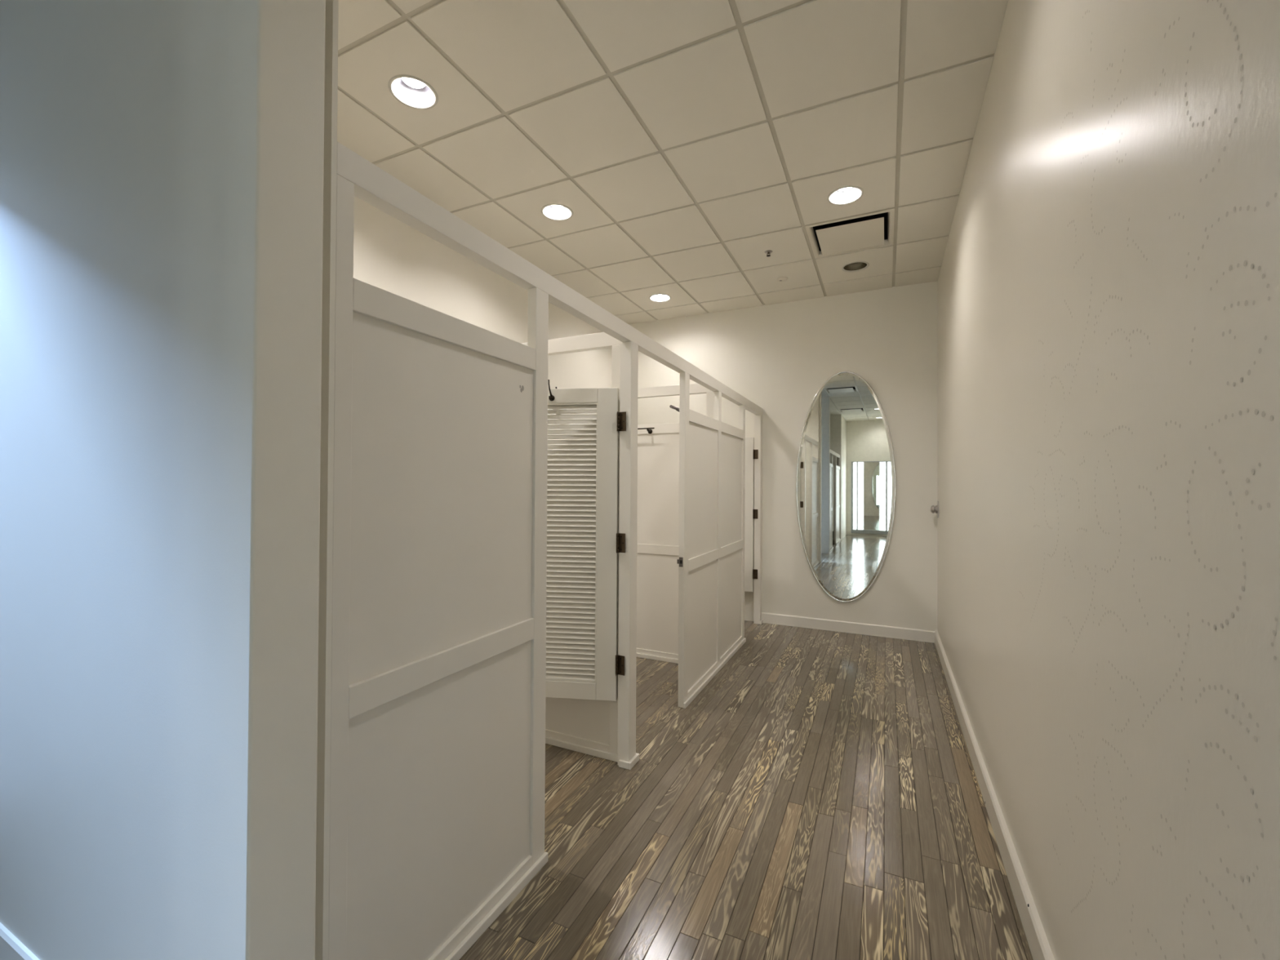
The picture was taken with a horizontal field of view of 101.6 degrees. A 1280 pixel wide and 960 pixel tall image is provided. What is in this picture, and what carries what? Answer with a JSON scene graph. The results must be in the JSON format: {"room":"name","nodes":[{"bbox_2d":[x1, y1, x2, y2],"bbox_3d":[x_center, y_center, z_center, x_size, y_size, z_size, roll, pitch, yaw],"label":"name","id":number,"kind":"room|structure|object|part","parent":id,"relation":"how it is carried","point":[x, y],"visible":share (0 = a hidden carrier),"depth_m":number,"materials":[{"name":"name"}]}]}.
{"room":"clothing store","nodes":[
{"label":"clothing store","id":0,"kind":"room"},
{"bbox_2d":[0,0,338,959],"bbox_3d":[-1.694,-0.350,1.583,2.140,3.680,0.192,0,-1,25],"label":"wall","id":1,"kind":"structure","parent":0,"point":[168,168],"depth_m":1.21,"materials":[{"name":"paint"}]},
{"bbox_2d":[0,922,39,959],"bbox_3d":[-1.678,1.381,1.442,1.974,0.115,0.014,0,-1,25],"label":"baseboard","id":2,"kind":"structure","parent":1,"relation":"attached to","point":[11,948],"depth_m":1.50,"materials":[{"name":"white paint"}]},
{"bbox_2d":[353,195,612,388],"bbox_3d":[-1.331,-0.326,4.112,0.140,3.680,4.709,0,-1,25],"label":"wall","id":3,"kind":"structure","parent":0,"point":[391,255],"depth_m":3.88,"materials":[{"name":"paint"}]},
{"bbox_2d":[337,0,1008,324],"bbox_3d":[-1.272,-2.080,0.649,4.016,0.373,11.259,0,-1,25],"label":"ceiling","id":4,"kind":"structure","parent":0,"point":[686,142],"depth_m":2.75,"materials":[{"name":"tile"}]},
{"bbox_2d":[387,74,438,109],"bbox_3d":[-1.096,-1.959,2.528,0.224,0.177,0.224,0,-1,25],"label":"recessed light","id":5,"kind":"object","parent":4,"relation":"in","point":[412,91],"visible":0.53,"depth_m":2.58,"materials":[{"name":"white metal"}]},
{"bbox_3d":[-1.096,-1.986,2.528,0.116,0.116,0.116,0,-1,25],"label":"bulb","id":6,"kind":"part","parent":5,"relation":"part of","materials":[{"name":"white glass"}]},
{"bbox_2d":[540,203,573,220],"bbox_3d":[-0.576,-1.946,3.631,0.224,0.177,0.224,0,-1,25],"label":"recessed light","id":7,"kind":"object","parent":4,"relation":"in","point":[555,211],"visible":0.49,"depth_m":3.70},
{"bbox_2d":[648,293,671,302],"bbox_3d":[0.203,-1.927,5.285,0.224,0.177,0.224,0,-1,25],"label":"recessed light","id":8,"kind":"object","parent":4,"relation":"in","point":[657,297],"visible":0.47,"depth_m":5.36,"materials":[{"name":"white glass"}]},
{"bbox_2d":[764,249,772,257],"bbox_3d":[1.040,-1.831,4.226,0.064,0.035,0.064,0,-1,25],"label":"sprinkler","id":9,"kind":"object","parent":4,"relation":"attached to","point":[768,251],"visible":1,"depth_m":4.22,"materials":[{"name":"silver metal"}]},
{"bbox_2d":[777,276,787,281],"bbox_3d":[1.305,-1.833,4.773,0.092,0.018,0.092,0,-1,25],"label":"smoke detector","id":10,"kind":"object","parent":4,"relation":"attached to","point":[781,278],"visible":1,"depth_m":4.75,"materials":[{"name":"plastic"}]},
{"bbox_2d":[826,186,863,204],"bbox_3d":[1.338,-1.938,3.403,0.224,0.177,0.224,0,-1,25],"label":"recessed light","id":11,"kind":"object","parent":4,"relation":"in","point":[844,195],"visible":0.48,"depth_m":3.47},
{"bbox_3d":[1.338,-1.964,3.403,0.116,0.116,0.116,0,-1,25],"label":"bulb","id":12,"kind":"part","parent":11,"relation":"part of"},
{"bbox_2d":[804,208,894,258],"bbox_3d":[1.598,-1.961,3.954,0.587,0.254,0.587,0,-1,25],"label":"ceiling vent","id":13,"kind":"object","parent":4,"relation":"in","point":[875,229],"visible":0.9,"depth_m":3.96,"materials":[{"name":"metal"}]},
{"bbox_3d":[1.597,-1.836,3.953,0.456,0.004,0.456,0,-1,25],"label":"plate","id":14,"kind":"part","parent":13,"relation":"part of","materials":[{"name":"metal"}]},
{"bbox_2d":[841,261,869,272],"bbox_3d":[1.858,-1.925,4.505,0.224,0.177,0.224,0,-1,25],"label":"recessed light","id":15,"kind":"object","parent":4,"relation":"in","point":[855,266],"visible":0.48,"depth_m":4.58,"materials":[{"name":"white metal"}]},
{"bbox_2d":[459,620,1033,959],"bbox_3d":[-1.251,1.464,0.599,3.906,0.060,11.159,0,-1,25],"label":"floor","id":16,"kind":"structure","parent":0,"point":[820,797],"depth_m":2.21,"materials":[{"name":"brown wood"}]},
{"bbox_2d":[328,173,548,959],"bbox_3d":[-0.551,0.363,1.618,0.055,2.166,0.860,0,-1,25],"label":"wall","id":17,"kind":"structure","parent":16,"relation":"on","point":[437,775],"depth_m":1.51,"materials":[{"name":"white paint"}]},
{"bbox_3d":[-0.565,0.484,1.604,0.016,1.797,0.734,0,-1,25],"label":"flat panel","id":18,"kind":"part","parent":17,"relation":"part of","materials":[{"name":"white paint"}]},
{"bbox_3d":[-0.566,0.545,1.604,0.040,0.077,0.734,0,-1,25],"label":"rail","id":19,"kind":"part","parent":17,"relation":"part of","materials":[{"name":"white paint"}]},
{"bbox_3d":[-0.560,-0.450,1.613,0.040,0.079,0.734,0,-1,25],"label":"rail","id":20,"kind":"part","parent":17,"relation":"part of","materials":[{"name":"white paint"}]},
{"bbox_3d":[-0.571,1.412,1.596,0.040,0.068,0.734,0,-1,25],"label":"rail","id":21,"kind":"part","parent":17,"relation":"part of","materials":[{"name":"white paint"}]},
{"bbox_3d":[-0.538,1.429,1.600,0.015,0.034,0.860,0,-1,25],"label":"shoe moulding","id":22,"kind":"part","parent":17,"relation":"part of","materials":[{"name":"white paint"}]},
{"bbox_2d":[522,332,622,762],"bbox_3d":[-0.825,0.336,3.078,1.660,2.244,0.066,0,-1,25],"label":"divider","id":23,"kind":"object","parent":16,"relation":"on","point":[588,726],"visible":0.08,"depth_m":2.80,"materials":[{"name":"white paint"}]},
{"bbox_3d":[-0.819,-0.747,3.088,1.660,0.078,0.040,0,-1,25],"label":"rail","id":24,"kind":"part","parent":23,"relation":"part of","materials":[{"name":"white paint"}]},
{"bbox_3d":[-0.835,1.424,3.071,1.510,0.068,0.040,0,-1,25],"label":"rail","id":25,"kind":"part","parent":23,"relation":"part of","materials":[{"name":"white paint"}]},
{"bbox_3d":[-0.830,0.495,3.079,1.510,1.797,0.024,0,-1,25],"label":"flat panel","id":26,"kind":"part","parent":23,"relation":"part of","materials":[{"name":"white paint"}]},
{"bbox_3d":[-0.827,1.441,3.067,1.628,0.034,0.066,0,-1,25],"label":"shoe moulding","id":27,"kind":"part","parent":23,"relation":"part of","materials":[{"name":"white paint"}]},
{"bbox_2d":[617,341,639,769],"bbox_3d":[-0.055,0.376,2.698,0.080,2.166,0.109,0,-1,25],"label":"post","id":28,"kind":"object","parent":16,"relation":"on","point":[628,757],"visible":0.99,"depth_m":2.67,"materials":[{"name":"white paint"}]},
{"bbox_2d":[545,379,626,701],"bbox_3d":[-0.422,0.308,2.729,0.707,1.646,0.156,0,-1,7],"label":"louvered door","id":29,"kind":"structure","parent":28,"relation":"attached to","point":[584,542],"depth_m":2.71,"materials":[{"name":"white paint"}]},
{"bbox_3d":[-0.449,1.087,2.725,0.453,0.088,0.034,0,-1,7],"label":"rail","id":30,"kind":"part","parent":29,"relation":"part of","materials":[{"name":"white paint"}]},
{"bbox_3d":[-0.441,-0.439,2.739,0.453,0.076,0.034,0,-1,7],"label":"rail","id":31,"kind":"part","parent":29,"relation":"part of","materials":[{"name":"white paint"}]},
{"bbox_3d":[-0.056,1.442,2.686,0.068,0.034,0.109,0,-1,25],"label":"shoe moulding","id":32,"kind":"part","parent":28,"relation":"part of","materials":[{"name":"white paint"}]},
{"bbox_2d":[636,383,714,663],"bbox_3d":[-0.168,0.352,4.458,1.672,2.244,0.066,0,-1,25],"label":"divider","id":33,"kind":"object","parent":16,"relation":"on","point":[658,451],"visible":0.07,"depth_m":4.29,"materials":[{"name":"white paint"}]},
{"bbox_2d":[637,427,654,434],"bbox_3d":[0.013,-0.405,4.320,0.255,0.044,0.071,0,-1,25],"label":"bar","id":34,"kind":"object","parent":33,"relation":"attached to","point":[650,431],"visible":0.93,"depth_m":4.28,"materials":[{"name":"brown metal"}]},
{"bbox_3d":[-0.165,1.457,4.444,1.652,0.034,0.066,0,-1,25],"label":"shoe moulding","id":35,"kind":"part","parent":33,"relation":"part of","materials":[{"name":"white paint"}]},
{"bbox_3d":[-0.173,1.440,4.448,1.534,0.068,0.040,0,-1,25],"label":"rail","id":36,"kind":"part","parent":33,"relation":"part of","materials":[{"name":"white paint"}]},
{"bbox_3d":[-0.168,0.572,4.455,1.534,0.077,0.040,0,-1,25],"label":"rail","id":37,"kind":"part","parent":33,"relation":"part of","materials":[{"name":"white paint"}]},
{"bbox_3d":[-0.168,0.511,4.456,1.534,1.797,0.024,0,-1,25],"label":"flat panel","id":38,"kind":"part","parent":33,"relation":"part of","materials":[{"name":"white paint"}]},
{"bbox_3d":[-0.163,-0.423,4.464,1.534,0.079,0.040,0,-1,25],"label":"rail","id":39,"kind":"part","parent":33,"relation":"part of","materials":[{"name":"white paint"}]},
{"bbox_3d":[-0.167,-0.731,4.470,1.660,0.078,0.040,0,-1,25],"label":"rail","id":40,"kind":"part","parent":33,"relation":"part of","materials":[{"name":"white paint"}]},
{"bbox_2d":[676,372,746,708],"bbox_3d":[0.609,0.392,4.089,0.065,2.166,1.600,0,-1,25],"label":"wall","id":41,"kind":"structure","parent":16,"relation":"on","point":[710,562],"depth_m":3.87,"materials":[{"name":"white paint"}]},
{"bbox_2d":[336,141,762,415],"bbox_3d":[0.262,-0.739,3.370,0.052,0.078,4.701,0,-1,25],"label":"header","id":42,"kind":"object","parent":41,"relation":"on","point":[373,185],"visible":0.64,"depth_m":1.72,"materials":[{"name":"white paint"}]},
{"bbox_2d":[669,404,679,412],"bbox_3d":[0.339,-0.459,3.653,0.082,0.067,0.500,0,-1,25],"label":"rod","id":43,"kind":"object","parent":41,"relation":"attached to","point":[676,408],"visible":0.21,"depth_m":3.49,"materials":[{"name":"silver metal"}]},
{"bbox_3d":[0.259,0.531,3.377,0.040,0.062,0.002,0,-1,25],"label":"strike plate","id":44,"kind":"part","parent":41,"relation":"part of","materials":[{"name":"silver metal"}]},
{"bbox_3d":[0.446,0.508,3.750,0.016,1.797,0.673,0,-1,25],"label":"flat panel","id":45,"kind":"part","parent":41,"relation":"part of","materials":[{"name":"white paint"}]},
{"bbox_3d":[0.625,1.458,4.069,0.015,0.034,1.600,0,-1,25],"label":"shoe moulding","id":46,"kind":"part","parent":41,"relation":"part of","materials":[{"name":"white paint"}]},
{"bbox_3d":[0.604,1.441,4.090,0.040,0.068,1.441,0,-1,25],"label":"rail","id":47,"kind":"part","parent":41,"relation":"part of","materials":[{"name":"white paint"}]},
{"bbox_3d":[0.609,0.574,4.097,0.040,0.077,1.441,0,-1,25],"label":"rail","id":48,"kind":"part","parent":41,"relation":"part of","materials":[{"name":"white paint"}]},
{"bbox_3d":[0.615,-0.421,4.106,0.040,0.079,1.441,0,-1,25],"label":"rail","id":49,"kind":"part","parent":41,"relation":"part of","materials":[{"name":"white paint"}]},
{"bbox_3d":[0.768,0.516,4.434,0.016,1.797,0.698,0,-1,25],"label":"flat panel","id":50,"kind":"part","parent":41,"relation":"part of","materials":[{"name":"white paint"}]},
{"bbox_2d":[753,414,763,624],"bbox_3d":[1.241,0.408,5.448,0.080,2.166,0.084,0,-1,25],"label":"post","id":51,"kind":"object","parent":16,"relation":"on","point":[757,418],"visible":1,"depth_m":5.41,"materials":[{"name":"white paint"}]},
{"bbox_2d":[744,437,758,591],"bbox_3d":[0.898,0.360,5.554,0.709,1.608,0.156,0,-1,21],"label":"louvered door","id":52,"kind":"structure","parent":51,"relation":"attached to","point":[751,454],"depth_m":5.44,"materials":[{"name":"white paint"}]},
{"bbox_2d":[628,280,937,631],"bbox_3d":[1.148,-0.298,5.624,3.856,3.680,0.140,0,-1,25],"label":"wall","id":53,"kind":"structure","parent":0,"point":[777,357],"depth_m":5.25,"materials":[{"name":"paint"}]},
{"bbox_2d":[795,371,896,602],"bbox_3d":[2.004,0.065,5.124,0.916,2.268,0.027,0,-1,25],"label":"wall mirror","id":54,"kind":"object","parent":53,"relation":"attached to","point":[846,479],"visible":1,"depth_m":5.11,"materials":[{"name":"clear glass"}]},
{"bbox_2d":[761,612,934,643],"bbox_3d":[1.988,1.439,5.123,1.581,0.105,0.014,0,-1,25],"label":"baseboard","id":55,"kind":"structure","parent":53,"relation":"attached to","point":[906,633],"depth_m":5.08,"materials":[{"name":"white paint"}]},
{"bbox_2d":[937,0,1279,959],"bbox_3d":[0.463,-0.354,-0.188,0.140,3.680,11.159,0,-1,25],"label":"wall","id":56,"kind":"structure","parent":0,"point":[1108,286],"depth_m":1.03,"materials":[{"name":"paint"}]},
{"bbox_2d":[930,501,938,517],"bbox_3d":[2.660,0.265,4.713,0.062,0.150,0.074,0,-1,25],"label":"door stop","id":57,"kind":"object","parent":56,"relation":"attached to","point":[933,508],"depth_m":4.69,"materials":[{"name":"silver metal"}]},
{"bbox_3d":[2.656,0.265,4.714,0.055,0.074,0.074,0,-1,25],"label":"knob","id":58,"kind":"part","parent":57,"relation":"part of","materials":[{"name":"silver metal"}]},
{"bbox_3d":[2.684,0.265,4.701,0.008,0.150,0.072,0,-1,25],"label":"plate","id":59,"kind":"part","parent":57,"relation":"part of","materials":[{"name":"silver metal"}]},
{"bbox_2d":[934,630,1054,959],"bbox_3d":[0.379,1.377,-0.168,0.023,0.118,10.959,0,-1,25],"label":"baseboard","id":60,"kind":"structure","parent":56,"relation":"attached to","point":[1037,941],"depth_m":2.01,"materials":[{"name":"white paint"}]}
]}

